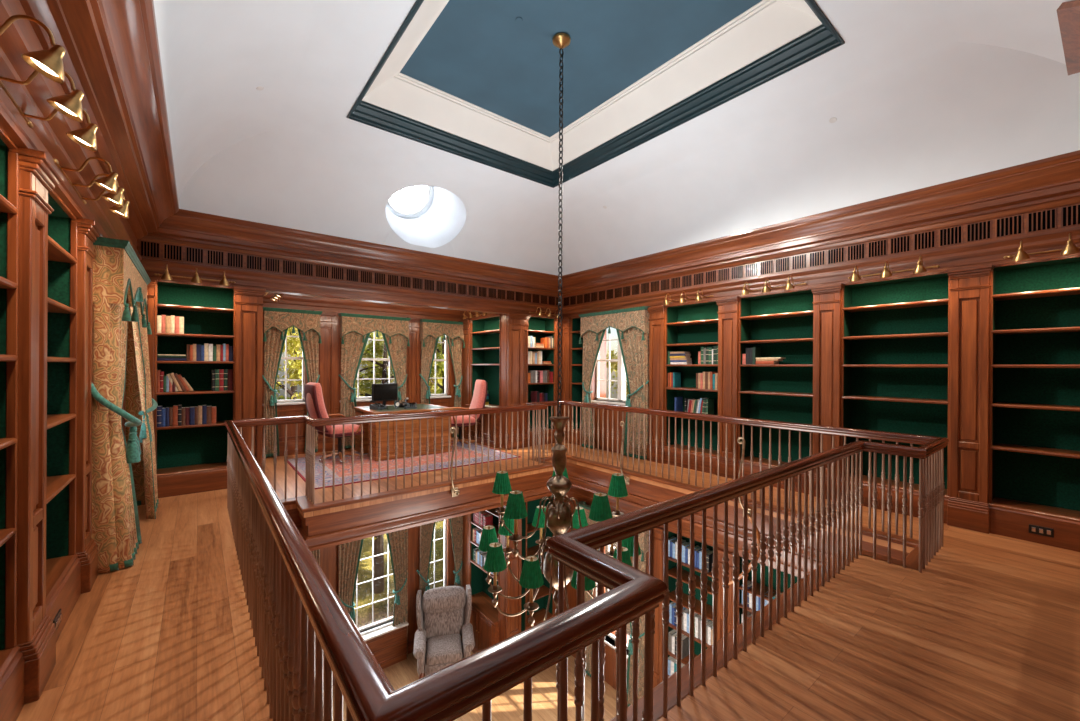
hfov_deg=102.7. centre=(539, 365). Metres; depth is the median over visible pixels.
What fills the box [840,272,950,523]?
bookcase
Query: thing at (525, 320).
pilaster
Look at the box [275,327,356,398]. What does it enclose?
tree
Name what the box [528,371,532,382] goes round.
book
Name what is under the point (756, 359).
book
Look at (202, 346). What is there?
book
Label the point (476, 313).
picture light
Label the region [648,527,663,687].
pilaster
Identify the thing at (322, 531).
trim
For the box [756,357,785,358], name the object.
book
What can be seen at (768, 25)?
trim
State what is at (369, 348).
tree
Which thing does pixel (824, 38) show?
trim
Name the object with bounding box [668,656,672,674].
book
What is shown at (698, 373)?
book
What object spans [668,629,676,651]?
book
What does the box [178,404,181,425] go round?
book
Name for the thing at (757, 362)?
book
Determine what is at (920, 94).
ceiling
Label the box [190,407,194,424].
book
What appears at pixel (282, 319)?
valance
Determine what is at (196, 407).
book
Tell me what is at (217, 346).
book
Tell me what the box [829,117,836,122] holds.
ceiling disc
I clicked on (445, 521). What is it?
window
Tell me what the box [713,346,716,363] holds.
book
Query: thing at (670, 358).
book
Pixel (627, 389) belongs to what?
tree
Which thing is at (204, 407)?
book
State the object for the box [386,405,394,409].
box
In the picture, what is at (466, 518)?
wall
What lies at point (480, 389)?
office chair
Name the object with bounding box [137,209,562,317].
trim
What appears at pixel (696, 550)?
book
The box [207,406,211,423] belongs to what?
book
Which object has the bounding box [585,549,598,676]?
curtain
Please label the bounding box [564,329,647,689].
wall
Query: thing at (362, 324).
valance
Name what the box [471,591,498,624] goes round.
countertop
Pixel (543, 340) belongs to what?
book
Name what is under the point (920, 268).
picture light
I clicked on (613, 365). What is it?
tree
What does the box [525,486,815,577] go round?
trim
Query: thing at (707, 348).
book
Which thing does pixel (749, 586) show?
book
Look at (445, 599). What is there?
headrest pillow
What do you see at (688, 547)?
book
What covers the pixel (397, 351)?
curtain
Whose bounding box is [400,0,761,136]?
ceiling
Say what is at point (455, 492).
bracket
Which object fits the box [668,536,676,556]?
book
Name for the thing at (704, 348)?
book
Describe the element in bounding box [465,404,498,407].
countertop
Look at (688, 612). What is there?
book
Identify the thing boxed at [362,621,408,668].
window seat
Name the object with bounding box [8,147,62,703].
pilaster
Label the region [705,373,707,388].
book
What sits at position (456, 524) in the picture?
curtain
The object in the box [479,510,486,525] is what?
book
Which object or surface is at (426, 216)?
window
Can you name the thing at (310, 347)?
curtain
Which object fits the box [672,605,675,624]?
book
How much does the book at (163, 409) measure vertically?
0.221 m
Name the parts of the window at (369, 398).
sill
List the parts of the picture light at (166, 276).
lamp shade, lamp shade, lamp shade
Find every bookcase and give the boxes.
[0,126,24,720]
[46,189,80,641]
[154,280,234,497]
[465,316,500,447]
[469,507,499,652]
[521,496,554,631]
[528,316,555,445]
[569,317,582,445]
[664,300,717,473]
[668,531,712,676]
[738,288,813,493]
[738,557,801,624]
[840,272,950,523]
[988,255,1079,551]
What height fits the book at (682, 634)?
0.299 m
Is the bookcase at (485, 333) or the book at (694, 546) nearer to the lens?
the book at (694, 546)
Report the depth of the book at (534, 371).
8.74 m
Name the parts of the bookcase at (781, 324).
shelf, shelf, shelf, shelf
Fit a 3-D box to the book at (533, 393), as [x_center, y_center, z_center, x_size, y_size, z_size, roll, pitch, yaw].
[-0.122,0.638,8.857,0.031,0.241,0.176,0,0,-38]
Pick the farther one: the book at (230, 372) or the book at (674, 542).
the book at (674, 542)
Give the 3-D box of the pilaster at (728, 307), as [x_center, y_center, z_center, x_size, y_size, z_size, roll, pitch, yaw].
[2.837,0.313,6.372,0.400,2.605,0.343,0,0,-38]
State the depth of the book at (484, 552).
9.15 m
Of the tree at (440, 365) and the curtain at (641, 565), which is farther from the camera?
the tree at (440, 365)
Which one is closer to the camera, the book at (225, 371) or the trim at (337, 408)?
the book at (225, 371)
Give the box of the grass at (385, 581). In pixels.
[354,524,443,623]
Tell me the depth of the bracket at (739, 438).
5.08 m
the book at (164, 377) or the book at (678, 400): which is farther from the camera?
the book at (678, 400)
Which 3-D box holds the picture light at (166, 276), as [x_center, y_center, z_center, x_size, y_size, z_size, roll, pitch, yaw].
[-4.194,-1.090,5.276,0.790,0.194,0.292,0,0,-38]
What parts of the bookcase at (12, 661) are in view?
shelf, shelf, shelf, shelf, shelf, frame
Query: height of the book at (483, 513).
0.264 m
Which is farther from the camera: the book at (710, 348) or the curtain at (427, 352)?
the curtain at (427, 352)
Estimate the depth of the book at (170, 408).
5.28 m
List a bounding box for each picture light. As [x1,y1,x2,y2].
[0,15,97,151]
[54,157,129,218]
[154,265,235,285]
[264,292,281,301]
[463,311,488,318]
[529,307,560,317]
[664,289,712,304]
[741,275,805,294]
[848,256,939,281]
[1003,233,1079,260]
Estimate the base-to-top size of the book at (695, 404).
0.242 m
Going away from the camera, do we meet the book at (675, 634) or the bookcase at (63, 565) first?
the bookcase at (63, 565)
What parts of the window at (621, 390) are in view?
sill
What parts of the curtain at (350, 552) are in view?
edge trim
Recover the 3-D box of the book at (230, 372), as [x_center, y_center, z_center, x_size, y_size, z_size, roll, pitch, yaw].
[-4.100,0.183,5.713,0.050,0.275,0.200,0,0,-38]
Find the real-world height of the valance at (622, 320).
0.578 m
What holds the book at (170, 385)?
on the bookcase at (190, 459)
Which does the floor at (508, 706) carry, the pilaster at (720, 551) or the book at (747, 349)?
the pilaster at (720, 551)
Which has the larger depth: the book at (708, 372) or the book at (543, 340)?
the book at (543, 340)
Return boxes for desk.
[353,403,452,460]
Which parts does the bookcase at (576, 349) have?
frame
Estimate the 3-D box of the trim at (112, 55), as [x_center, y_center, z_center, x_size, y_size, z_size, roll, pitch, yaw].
[-2.352,-1.423,2.171,0.640,0.820,7.632,0,0,-38]
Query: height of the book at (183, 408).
0.216 m
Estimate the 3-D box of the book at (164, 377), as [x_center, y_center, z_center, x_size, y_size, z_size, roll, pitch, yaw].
[-4.595,0.218,5.295,0.025,0.200,0.146,0,0,-38]
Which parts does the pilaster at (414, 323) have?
panel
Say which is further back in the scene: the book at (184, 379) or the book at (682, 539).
the book at (682, 539)
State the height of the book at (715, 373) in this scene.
0.248 m
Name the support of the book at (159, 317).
on the bookcase at (190, 459)
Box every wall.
[262,313,455,674]
[266,291,562,641]
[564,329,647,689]
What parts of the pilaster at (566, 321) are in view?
panel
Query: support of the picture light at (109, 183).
attached to the wall
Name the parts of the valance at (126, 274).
cord trim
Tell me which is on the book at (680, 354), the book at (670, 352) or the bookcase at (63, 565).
the book at (670, 352)
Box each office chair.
[304,382,363,463]
[450,380,486,447]
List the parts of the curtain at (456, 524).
edge trim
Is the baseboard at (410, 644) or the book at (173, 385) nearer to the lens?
the book at (173, 385)
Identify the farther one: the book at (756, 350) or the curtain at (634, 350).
the curtain at (634, 350)
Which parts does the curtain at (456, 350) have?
edge trim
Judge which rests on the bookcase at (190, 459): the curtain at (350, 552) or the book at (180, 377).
the book at (180, 377)
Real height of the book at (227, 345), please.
0.222 m
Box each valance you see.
[93,237,151,334]
[263,307,322,342]
[338,313,410,345]
[420,319,464,347]
[576,501,648,561]
[579,306,648,343]
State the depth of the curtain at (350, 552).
8.18 m
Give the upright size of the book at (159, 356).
0.028 m
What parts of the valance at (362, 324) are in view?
cord trim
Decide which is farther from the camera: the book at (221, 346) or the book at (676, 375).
the book at (676, 375)
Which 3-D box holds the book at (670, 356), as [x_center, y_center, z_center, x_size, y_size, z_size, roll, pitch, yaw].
[2.298,-0.146,7.088,0.172,0.030,0.280,0,0,-38]
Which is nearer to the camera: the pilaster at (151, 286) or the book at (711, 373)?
the pilaster at (151, 286)
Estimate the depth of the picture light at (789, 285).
5.64 m
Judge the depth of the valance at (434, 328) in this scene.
9.26 m
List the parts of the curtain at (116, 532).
hem trim, edge trim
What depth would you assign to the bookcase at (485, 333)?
9.27 m
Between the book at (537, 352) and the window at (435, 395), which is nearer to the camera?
the book at (537, 352)
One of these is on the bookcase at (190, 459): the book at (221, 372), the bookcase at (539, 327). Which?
the book at (221, 372)
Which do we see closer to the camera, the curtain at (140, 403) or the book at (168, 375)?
the curtain at (140, 403)
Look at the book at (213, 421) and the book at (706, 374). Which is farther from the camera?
the book at (706, 374)
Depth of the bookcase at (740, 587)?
6.17 m
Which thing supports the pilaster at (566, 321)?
on the floor at (989, 630)
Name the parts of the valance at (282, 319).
cord trim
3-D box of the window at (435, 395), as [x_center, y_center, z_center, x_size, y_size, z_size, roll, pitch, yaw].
[-2.255,-0.142,9.414,0.685,1.680,0.155,0,0,-38]
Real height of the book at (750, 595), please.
0.254 m
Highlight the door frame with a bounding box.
[1057,0,1079,74]
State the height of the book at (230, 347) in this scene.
0.199 m
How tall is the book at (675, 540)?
0.250 m
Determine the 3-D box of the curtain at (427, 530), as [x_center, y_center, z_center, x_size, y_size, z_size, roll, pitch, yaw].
[-2.353,4.357,9.152,0.494,3.241,0.166,0,0,-30]
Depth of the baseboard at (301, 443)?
7.67 m
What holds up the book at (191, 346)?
on the bookcase at (190, 459)
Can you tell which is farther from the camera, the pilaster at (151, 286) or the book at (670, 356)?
the book at (670, 356)
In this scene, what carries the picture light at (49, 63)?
attached to the wall
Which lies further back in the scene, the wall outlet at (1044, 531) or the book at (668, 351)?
the book at (668, 351)
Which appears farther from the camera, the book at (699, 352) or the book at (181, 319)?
the book at (699, 352)
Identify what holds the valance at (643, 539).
attached to the wall at (610, 655)
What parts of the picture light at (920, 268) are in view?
lamp shade, lamp shade, lamp shade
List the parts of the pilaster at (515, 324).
panel, panel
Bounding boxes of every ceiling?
[153,0,1079,275]
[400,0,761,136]
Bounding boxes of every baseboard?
[262,426,453,457]
[323,639,413,689]
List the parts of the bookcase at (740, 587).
shelf, frame, shelf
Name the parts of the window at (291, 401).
sill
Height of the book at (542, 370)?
0.258 m
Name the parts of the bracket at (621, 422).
stem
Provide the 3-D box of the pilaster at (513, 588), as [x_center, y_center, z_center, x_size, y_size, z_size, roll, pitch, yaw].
[-0.497,4.337,8.359,0.385,3.320,0.118,0,0,-38]
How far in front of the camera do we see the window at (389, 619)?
8.62 m
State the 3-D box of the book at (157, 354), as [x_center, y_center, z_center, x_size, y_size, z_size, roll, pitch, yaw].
[-4.551,-0.134,5.344,0.260,0.012,0.172,0,0,-38]
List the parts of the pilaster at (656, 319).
panel, panel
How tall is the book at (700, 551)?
0.278 m
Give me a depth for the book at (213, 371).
5.54 m
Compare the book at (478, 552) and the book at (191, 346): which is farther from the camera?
the book at (478, 552)
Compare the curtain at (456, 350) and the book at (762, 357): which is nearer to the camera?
the book at (762, 357)
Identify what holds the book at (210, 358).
on the bookcase at (190, 459)
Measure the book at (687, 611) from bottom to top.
0.286 m
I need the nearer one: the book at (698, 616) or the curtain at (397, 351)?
the book at (698, 616)
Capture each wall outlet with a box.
[53,609,61,630]
[1029,524,1053,537]
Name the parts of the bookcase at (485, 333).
door, shelf, shelf, frame, door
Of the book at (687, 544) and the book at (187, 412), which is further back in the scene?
the book at (687, 544)
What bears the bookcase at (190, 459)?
on the floor at (989, 630)
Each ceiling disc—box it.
[515,17,522,22]
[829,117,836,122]
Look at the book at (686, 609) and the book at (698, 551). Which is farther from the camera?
the book at (686, 609)
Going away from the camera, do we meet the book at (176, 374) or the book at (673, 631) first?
the book at (176, 374)
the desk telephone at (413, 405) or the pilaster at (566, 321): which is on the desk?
the desk telephone at (413, 405)
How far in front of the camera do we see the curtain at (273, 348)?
7.39 m
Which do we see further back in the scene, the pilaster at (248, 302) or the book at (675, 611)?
the book at (675, 611)
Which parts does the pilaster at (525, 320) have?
panel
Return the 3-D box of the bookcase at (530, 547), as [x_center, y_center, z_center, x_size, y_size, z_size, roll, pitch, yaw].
[-0.086,4.340,8.922,0.735,3.320,0.368,0,0,-38]
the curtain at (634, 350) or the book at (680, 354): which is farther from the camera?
the curtain at (634, 350)
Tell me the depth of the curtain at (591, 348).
8.40 m
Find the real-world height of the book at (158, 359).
0.035 m
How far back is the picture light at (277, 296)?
6.46 m
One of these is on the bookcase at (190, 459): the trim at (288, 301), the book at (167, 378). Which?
the book at (167, 378)
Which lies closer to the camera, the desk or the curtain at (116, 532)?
the curtain at (116, 532)
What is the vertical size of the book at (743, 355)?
0.150 m
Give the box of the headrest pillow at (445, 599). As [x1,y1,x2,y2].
[422,586,465,613]
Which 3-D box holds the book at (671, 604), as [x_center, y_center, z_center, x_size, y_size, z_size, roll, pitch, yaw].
[2.237,4.084,7.194,0.222,0.314,0.050,0,0,-38]
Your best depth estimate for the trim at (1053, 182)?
4.83 m
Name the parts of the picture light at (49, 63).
lamp shade, bulb, lamp shade, bulb, lamp shade, bulb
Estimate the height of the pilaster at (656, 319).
2.605 m
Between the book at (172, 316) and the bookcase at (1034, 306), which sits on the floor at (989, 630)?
the bookcase at (1034, 306)
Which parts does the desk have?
drawer, drawer, drawer, drawer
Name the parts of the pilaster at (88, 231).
panel, panel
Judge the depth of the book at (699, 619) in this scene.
6.71 m
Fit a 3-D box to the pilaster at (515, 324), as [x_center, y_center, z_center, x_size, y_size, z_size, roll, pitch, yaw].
[-0.475,0.295,8.359,0.385,2.605,0.118,0,0,-38]
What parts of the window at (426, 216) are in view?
glass, frame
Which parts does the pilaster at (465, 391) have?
panel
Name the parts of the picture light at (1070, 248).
lamp shade, lamp shade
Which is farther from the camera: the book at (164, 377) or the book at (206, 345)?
the book at (206, 345)
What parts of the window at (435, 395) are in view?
sill, casing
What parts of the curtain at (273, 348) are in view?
edge trim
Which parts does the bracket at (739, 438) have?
stem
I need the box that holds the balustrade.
[224,400,948,720]
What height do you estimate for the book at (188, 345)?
0.206 m
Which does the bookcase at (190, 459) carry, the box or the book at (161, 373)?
the book at (161, 373)
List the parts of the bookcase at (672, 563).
shelf, shelf, shelf, shelf, shelf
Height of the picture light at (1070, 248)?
0.194 m
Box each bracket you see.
[450,427,459,496]
[620,421,628,484]
[728,437,760,584]
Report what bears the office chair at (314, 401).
on the rug
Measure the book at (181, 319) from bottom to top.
0.212 m
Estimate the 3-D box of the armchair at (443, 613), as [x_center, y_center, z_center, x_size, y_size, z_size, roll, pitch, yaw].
[-1.906,5.284,8.602,1.140,1.427,1.050,0,0,-13]
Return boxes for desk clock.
[394,401,399,408]
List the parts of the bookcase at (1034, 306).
shelf, shelf, shelf, shelf, shelf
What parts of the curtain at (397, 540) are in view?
edge trim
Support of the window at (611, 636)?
in the wall at (610, 655)
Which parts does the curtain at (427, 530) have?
edge trim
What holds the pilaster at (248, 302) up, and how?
on the floor at (989, 630)
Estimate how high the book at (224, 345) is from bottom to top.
0.229 m
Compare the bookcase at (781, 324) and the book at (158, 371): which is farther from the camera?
the bookcase at (781, 324)
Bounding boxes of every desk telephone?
[369,400,385,409]
[404,399,416,408]
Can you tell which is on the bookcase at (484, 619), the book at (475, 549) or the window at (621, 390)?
the book at (475, 549)
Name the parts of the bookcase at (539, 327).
shelf, shelf, shelf, shelf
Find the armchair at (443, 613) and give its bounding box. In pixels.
[413,585,474,678]
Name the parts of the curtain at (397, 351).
edge trim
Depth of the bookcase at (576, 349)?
9.04 m
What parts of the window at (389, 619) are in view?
casing, sill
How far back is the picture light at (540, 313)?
8.58 m
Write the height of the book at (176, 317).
0.212 m
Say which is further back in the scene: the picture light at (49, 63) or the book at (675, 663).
the book at (675, 663)
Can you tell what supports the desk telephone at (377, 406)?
on the desk
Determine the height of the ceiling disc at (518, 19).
0.009 m
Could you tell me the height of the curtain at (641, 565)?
3.241 m
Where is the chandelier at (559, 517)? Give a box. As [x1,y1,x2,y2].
[478,33,640,626]
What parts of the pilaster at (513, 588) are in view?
panel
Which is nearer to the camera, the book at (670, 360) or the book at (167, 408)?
the book at (167, 408)
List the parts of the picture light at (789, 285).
lamp shade, lamp shade, lamp shade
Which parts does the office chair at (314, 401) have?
backrest, armrest, seat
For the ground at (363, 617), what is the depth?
12.77 m
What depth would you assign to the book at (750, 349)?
6.10 m
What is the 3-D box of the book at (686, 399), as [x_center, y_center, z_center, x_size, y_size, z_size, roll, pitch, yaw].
[2.399,0.647,6.979,0.183,0.250,0.031,0,0,-38]
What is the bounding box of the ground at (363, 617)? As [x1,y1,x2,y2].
[354,521,630,635]
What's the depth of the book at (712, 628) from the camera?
6.56 m
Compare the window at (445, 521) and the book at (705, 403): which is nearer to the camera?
the book at (705, 403)
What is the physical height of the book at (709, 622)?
0.276 m
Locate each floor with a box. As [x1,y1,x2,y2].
[16,437,1079,720]
[323,636,615,720]
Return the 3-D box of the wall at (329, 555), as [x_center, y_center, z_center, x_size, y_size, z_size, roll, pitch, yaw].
[-3.308,2.282,8.678,4.600,7.400,0.200,0,0,-38]
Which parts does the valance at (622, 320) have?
cord trim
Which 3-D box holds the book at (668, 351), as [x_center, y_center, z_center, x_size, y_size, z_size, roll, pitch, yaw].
[2.197,-0.138,7.217,0.160,0.220,0.030,0,0,-38]
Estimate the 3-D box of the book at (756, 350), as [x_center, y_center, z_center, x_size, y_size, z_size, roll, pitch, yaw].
[3.070,-0.143,6.122,0.175,0.240,0.036,0,0,-38]
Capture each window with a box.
[262,334,307,405]
[337,537,407,635]
[339,316,407,402]
[386,186,465,247]
[429,519,450,587]
[430,335,451,398]
[591,334,626,404]
[595,545,628,658]
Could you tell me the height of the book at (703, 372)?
0.267 m
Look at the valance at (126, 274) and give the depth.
3.36 m
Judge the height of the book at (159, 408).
0.245 m
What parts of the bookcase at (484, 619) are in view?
door, shelf, shelf, door, shelf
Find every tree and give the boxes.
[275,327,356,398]
[276,331,393,399]
[355,331,441,593]
[382,335,444,393]
[429,343,443,520]
[606,350,628,396]
[607,376,628,396]
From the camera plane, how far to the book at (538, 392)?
8.81 m
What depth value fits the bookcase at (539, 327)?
9.08 m
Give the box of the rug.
[287,441,520,488]
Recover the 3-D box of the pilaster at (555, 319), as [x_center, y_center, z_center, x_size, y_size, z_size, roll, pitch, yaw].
[0.362,0.299,9.114,0.225,2.605,0.235,0,0,-38]
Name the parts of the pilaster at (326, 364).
panel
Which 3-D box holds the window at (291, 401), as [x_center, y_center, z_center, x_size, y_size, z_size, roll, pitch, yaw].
[-4.488,-0.154,7.648,0.750,1.680,0.155,0,0,-38]
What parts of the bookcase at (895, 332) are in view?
shelf, shelf, shelf, shelf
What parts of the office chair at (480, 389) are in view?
seat, backrest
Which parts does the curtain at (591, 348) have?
edge trim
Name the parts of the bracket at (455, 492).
stem, plate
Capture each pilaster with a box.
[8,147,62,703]
[71,218,102,593]
[121,380,125,435]
[147,278,157,421]
[233,286,265,470]
[313,309,336,452]
[407,317,421,403]
[458,319,470,438]
[505,506,521,638]
[506,313,524,449]
[522,315,530,447]
[554,318,562,415]
[562,317,570,442]
[647,305,666,463]
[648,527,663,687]
[715,296,740,478]
[717,548,739,640]
[810,283,844,500]
[946,264,993,533]
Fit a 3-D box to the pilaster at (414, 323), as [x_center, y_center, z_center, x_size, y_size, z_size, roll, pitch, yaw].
[-2.630,0.283,9.027,0.295,2.605,0.080,0,0,-38]
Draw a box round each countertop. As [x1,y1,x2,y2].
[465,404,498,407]
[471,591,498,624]
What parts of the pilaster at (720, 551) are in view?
panel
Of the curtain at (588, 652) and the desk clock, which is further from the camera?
the curtain at (588, 652)
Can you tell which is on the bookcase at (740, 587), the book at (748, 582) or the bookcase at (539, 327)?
the book at (748, 582)
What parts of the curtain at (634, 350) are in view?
edge trim, hem trim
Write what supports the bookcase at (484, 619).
on the floor at (508, 706)
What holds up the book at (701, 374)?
on the bookcase at (689, 327)
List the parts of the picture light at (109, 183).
lamp shade, lamp shade, lamp shade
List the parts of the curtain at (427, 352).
edge trim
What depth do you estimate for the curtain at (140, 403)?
4.67 m
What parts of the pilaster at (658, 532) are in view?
panel, panel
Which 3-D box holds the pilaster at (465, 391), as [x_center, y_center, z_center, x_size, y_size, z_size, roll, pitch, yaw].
[-1.679,0.288,9.550,0.080,2.605,0.455,0,0,-38]
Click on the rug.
(301, 465)
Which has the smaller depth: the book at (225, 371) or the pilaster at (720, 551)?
the book at (225, 371)
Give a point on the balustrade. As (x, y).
(291, 599)
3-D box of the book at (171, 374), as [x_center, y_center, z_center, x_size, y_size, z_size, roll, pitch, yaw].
[-4.518,0.201,5.366,0.121,0.235,0.175,0,0,-38]
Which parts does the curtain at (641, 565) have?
edge trim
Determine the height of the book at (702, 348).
0.270 m
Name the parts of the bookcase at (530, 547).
shelf, shelf, shelf, shelf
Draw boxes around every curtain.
[91,249,141,573]
[125,301,158,518]
[263,327,287,457]
[297,329,319,452]
[311,549,319,640]
[338,539,363,622]
[339,331,369,448]
[382,333,406,403]
[386,529,407,656]
[416,522,434,596]
[419,335,438,403]
[447,336,461,436]
[449,516,462,586]
[582,329,605,448]
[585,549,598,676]
[616,327,648,459]
[627,551,645,706]
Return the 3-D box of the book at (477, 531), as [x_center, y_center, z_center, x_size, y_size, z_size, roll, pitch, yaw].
[-1.281,3.664,9.315,0.187,0.256,0.054,0,0,-38]
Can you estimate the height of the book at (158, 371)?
0.270 m
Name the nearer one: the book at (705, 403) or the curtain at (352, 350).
the book at (705, 403)
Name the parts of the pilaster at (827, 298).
panel, panel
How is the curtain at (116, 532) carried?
hanging from the valance at (126, 274)
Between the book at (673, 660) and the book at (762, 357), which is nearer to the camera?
the book at (762, 357)
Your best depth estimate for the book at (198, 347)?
5.44 m
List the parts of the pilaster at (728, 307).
panel, panel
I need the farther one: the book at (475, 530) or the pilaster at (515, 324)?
the book at (475, 530)
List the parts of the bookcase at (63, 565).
shelf, shelf, shelf, shelf, shelf, frame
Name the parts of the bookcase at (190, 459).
shelf, shelf, shelf, shelf, shelf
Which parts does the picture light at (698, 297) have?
lamp shade, lamp shade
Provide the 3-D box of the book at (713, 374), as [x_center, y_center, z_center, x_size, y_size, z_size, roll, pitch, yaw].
[2.696,0.241,6.596,0.170,0.233,0.036,0,0,-38]
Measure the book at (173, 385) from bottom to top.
0.210 m
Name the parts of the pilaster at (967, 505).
panel, panel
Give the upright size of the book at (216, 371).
0.275 m
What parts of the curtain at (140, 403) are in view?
edge trim, hem trim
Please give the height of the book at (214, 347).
0.197 m
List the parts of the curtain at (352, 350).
edge trim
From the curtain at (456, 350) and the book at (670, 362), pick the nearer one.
the book at (670, 362)
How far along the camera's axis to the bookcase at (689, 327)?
7.08 m
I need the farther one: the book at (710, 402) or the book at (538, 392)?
the book at (538, 392)
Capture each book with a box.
[157,315,161,332]
[157,354,184,355]
[157,358,185,360]
[157,370,160,391]
[157,405,162,426]
[158,355,186,357]
[160,372,163,391]
[161,315,165,332]
[162,407,165,426]
[163,376,165,391]
[165,407,169,425]
[166,316,170,332]
[166,376,168,391]
[167,374,177,391]
[169,380,171,391]
[169,407,172,425]
[170,373,181,391]
[171,315,174,332]
[172,375,175,391]
[173,405,177,425]
[174,373,185,391]
[175,316,178,333]
[177,374,189,390]
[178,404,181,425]
[179,317,183,333]
[182,407,185,424]
[183,377,192,390]
[185,407,189,424]
[187,344,189,360]
[190,345,192,360]
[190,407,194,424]
[193,344,195,360]
[195,406,197,424]
[196,345,200,360]
[198,405,201,423]
[201,345,203,360]
[202,405,206,423]
[204,343,208,360]
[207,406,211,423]
[208,344,212,360]
[211,370,214,390]
[211,406,215,423]
[213,346,215,360]
[215,369,218,390]
[216,345,219,360]
[219,369,223,390]
[220,345,222,360]
[223,344,225,360]
[223,369,227,390]
[226,344,228,360]
[228,369,232,390]
[229,346,232,360]
[474,528,479,541]
[474,548,478,561]
[476,529,481,542]
[477,551,482,563]
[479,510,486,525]
[479,551,485,565]
[481,512,489,526]
[484,514,492,525]
[528,370,535,382]
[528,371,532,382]
[531,391,536,401]
[532,351,538,363]
[532,353,534,363]
[537,391,539,401]
[541,338,546,347]
[542,370,548,382]
[668,351,674,363]
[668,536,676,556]
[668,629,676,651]
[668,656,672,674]
[669,602,675,623]
[670,352,689,353]
[670,353,690,355]
[670,356,689,357]
[670,358,691,359]
[670,360,691,361]
[670,362,691,363]
[670,539,676,557]
[670,658,676,675]
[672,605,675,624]
[672,633,676,653]
[673,372,680,387]
[673,542,674,558]
[674,607,676,626]
[674,661,676,672]
[675,397,682,411]
[675,539,685,558]
[675,634,683,655]
[681,635,688,658]
[682,542,689,562]
[682,608,687,629]
[684,609,688,631]
[685,398,692,411]
[685,546,689,563]
[687,612,688,632]
[688,546,694,564]
[693,399,699,412]
[694,547,701,567]
[695,614,700,637]
[696,373,697,388]
[697,551,698,567]
[698,351,700,363]
[698,373,699,388]
[698,398,708,412]
[698,617,700,639]
[699,548,708,568]
[700,373,702,388]
[701,347,705,363]
[703,372,707,388]
[703,400,706,413]
[704,348,705,363]
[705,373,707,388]
[706,347,708,363]
[706,399,713,414]
[706,551,712,572]
[706,620,712,643]
[708,372,709,388]
[708,623,712,644]
[709,347,712,363]
[710,372,716,388]
[711,628,712,644]
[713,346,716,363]
[713,374,714,389]
[715,373,716,389]
[742,354,745,363]
[742,580,751,604]
[746,348,748,363]
[747,583,751,606]
[749,348,752,363]
[749,593,751,608]
[753,347,760,363]
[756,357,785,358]
[756,359,782,360]
[756,361,778,363]
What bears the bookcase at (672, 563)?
on the floor at (508, 706)
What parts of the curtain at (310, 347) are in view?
edge trim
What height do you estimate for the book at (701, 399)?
0.272 m
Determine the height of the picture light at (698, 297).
0.194 m
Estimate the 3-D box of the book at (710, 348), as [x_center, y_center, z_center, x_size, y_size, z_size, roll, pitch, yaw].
[2.665,-0.155,6.644,0.190,0.260,0.051,0,0,-38]
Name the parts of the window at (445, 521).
casing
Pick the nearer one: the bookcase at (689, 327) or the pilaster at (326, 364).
the bookcase at (689, 327)
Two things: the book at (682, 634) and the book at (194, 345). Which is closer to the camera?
the book at (194, 345)
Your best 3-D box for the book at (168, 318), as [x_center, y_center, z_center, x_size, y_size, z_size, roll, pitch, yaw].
[-4.568,-0.503,5.312,0.046,0.211,0.154,0,0,-38]
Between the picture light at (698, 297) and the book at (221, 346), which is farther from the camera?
the picture light at (698, 297)
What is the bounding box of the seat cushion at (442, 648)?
[427,633,461,664]
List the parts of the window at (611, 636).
sill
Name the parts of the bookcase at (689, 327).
shelf, shelf, shelf, shelf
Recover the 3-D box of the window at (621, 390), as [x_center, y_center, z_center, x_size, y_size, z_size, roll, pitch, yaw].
[1.498,-0.122,8.096,0.245,1.680,1.460,0,0,-38]
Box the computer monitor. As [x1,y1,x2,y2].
[372,383,397,405]
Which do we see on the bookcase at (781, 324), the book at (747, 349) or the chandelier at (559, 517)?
the book at (747, 349)
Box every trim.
[0,0,178,259]
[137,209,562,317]
[263,292,500,321]
[277,402,447,438]
[280,454,918,720]
[347,0,844,187]
[362,0,821,170]
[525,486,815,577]
[562,150,1079,317]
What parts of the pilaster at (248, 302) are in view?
panel, panel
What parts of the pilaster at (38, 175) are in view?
panel, panel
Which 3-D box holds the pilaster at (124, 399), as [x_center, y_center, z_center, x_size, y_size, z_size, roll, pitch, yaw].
[-4.590,0.273,4.786,0.118,2.605,0.335,0,0,-38]
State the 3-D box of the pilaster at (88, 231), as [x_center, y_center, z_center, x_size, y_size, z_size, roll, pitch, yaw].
[-3.275,0.280,3.124,0.118,2.605,0.348,0,0,-38]
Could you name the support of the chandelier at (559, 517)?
hanging from the ceiling at (476, 52)
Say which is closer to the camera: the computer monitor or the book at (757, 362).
the book at (757, 362)
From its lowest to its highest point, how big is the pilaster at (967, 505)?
2.605 m
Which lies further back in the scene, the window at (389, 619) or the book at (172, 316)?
the window at (389, 619)
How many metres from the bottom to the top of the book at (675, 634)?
0.280 m
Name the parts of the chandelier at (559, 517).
drip dish, lamp shade, drip dish, lamp shade, drip dish, lamp shade, lamp shade, drip dish, drip dish, lamp shade, arm, arm, arm, arm, lamp shade, drip dish, arm, lamp shade, drip dish, arm, stem, lamp shade, chain, arm, arm, arm, lamp shade, lamp shade, lamp shade, drip dish, lamp shade, drip dish, lamp shade, lamp shade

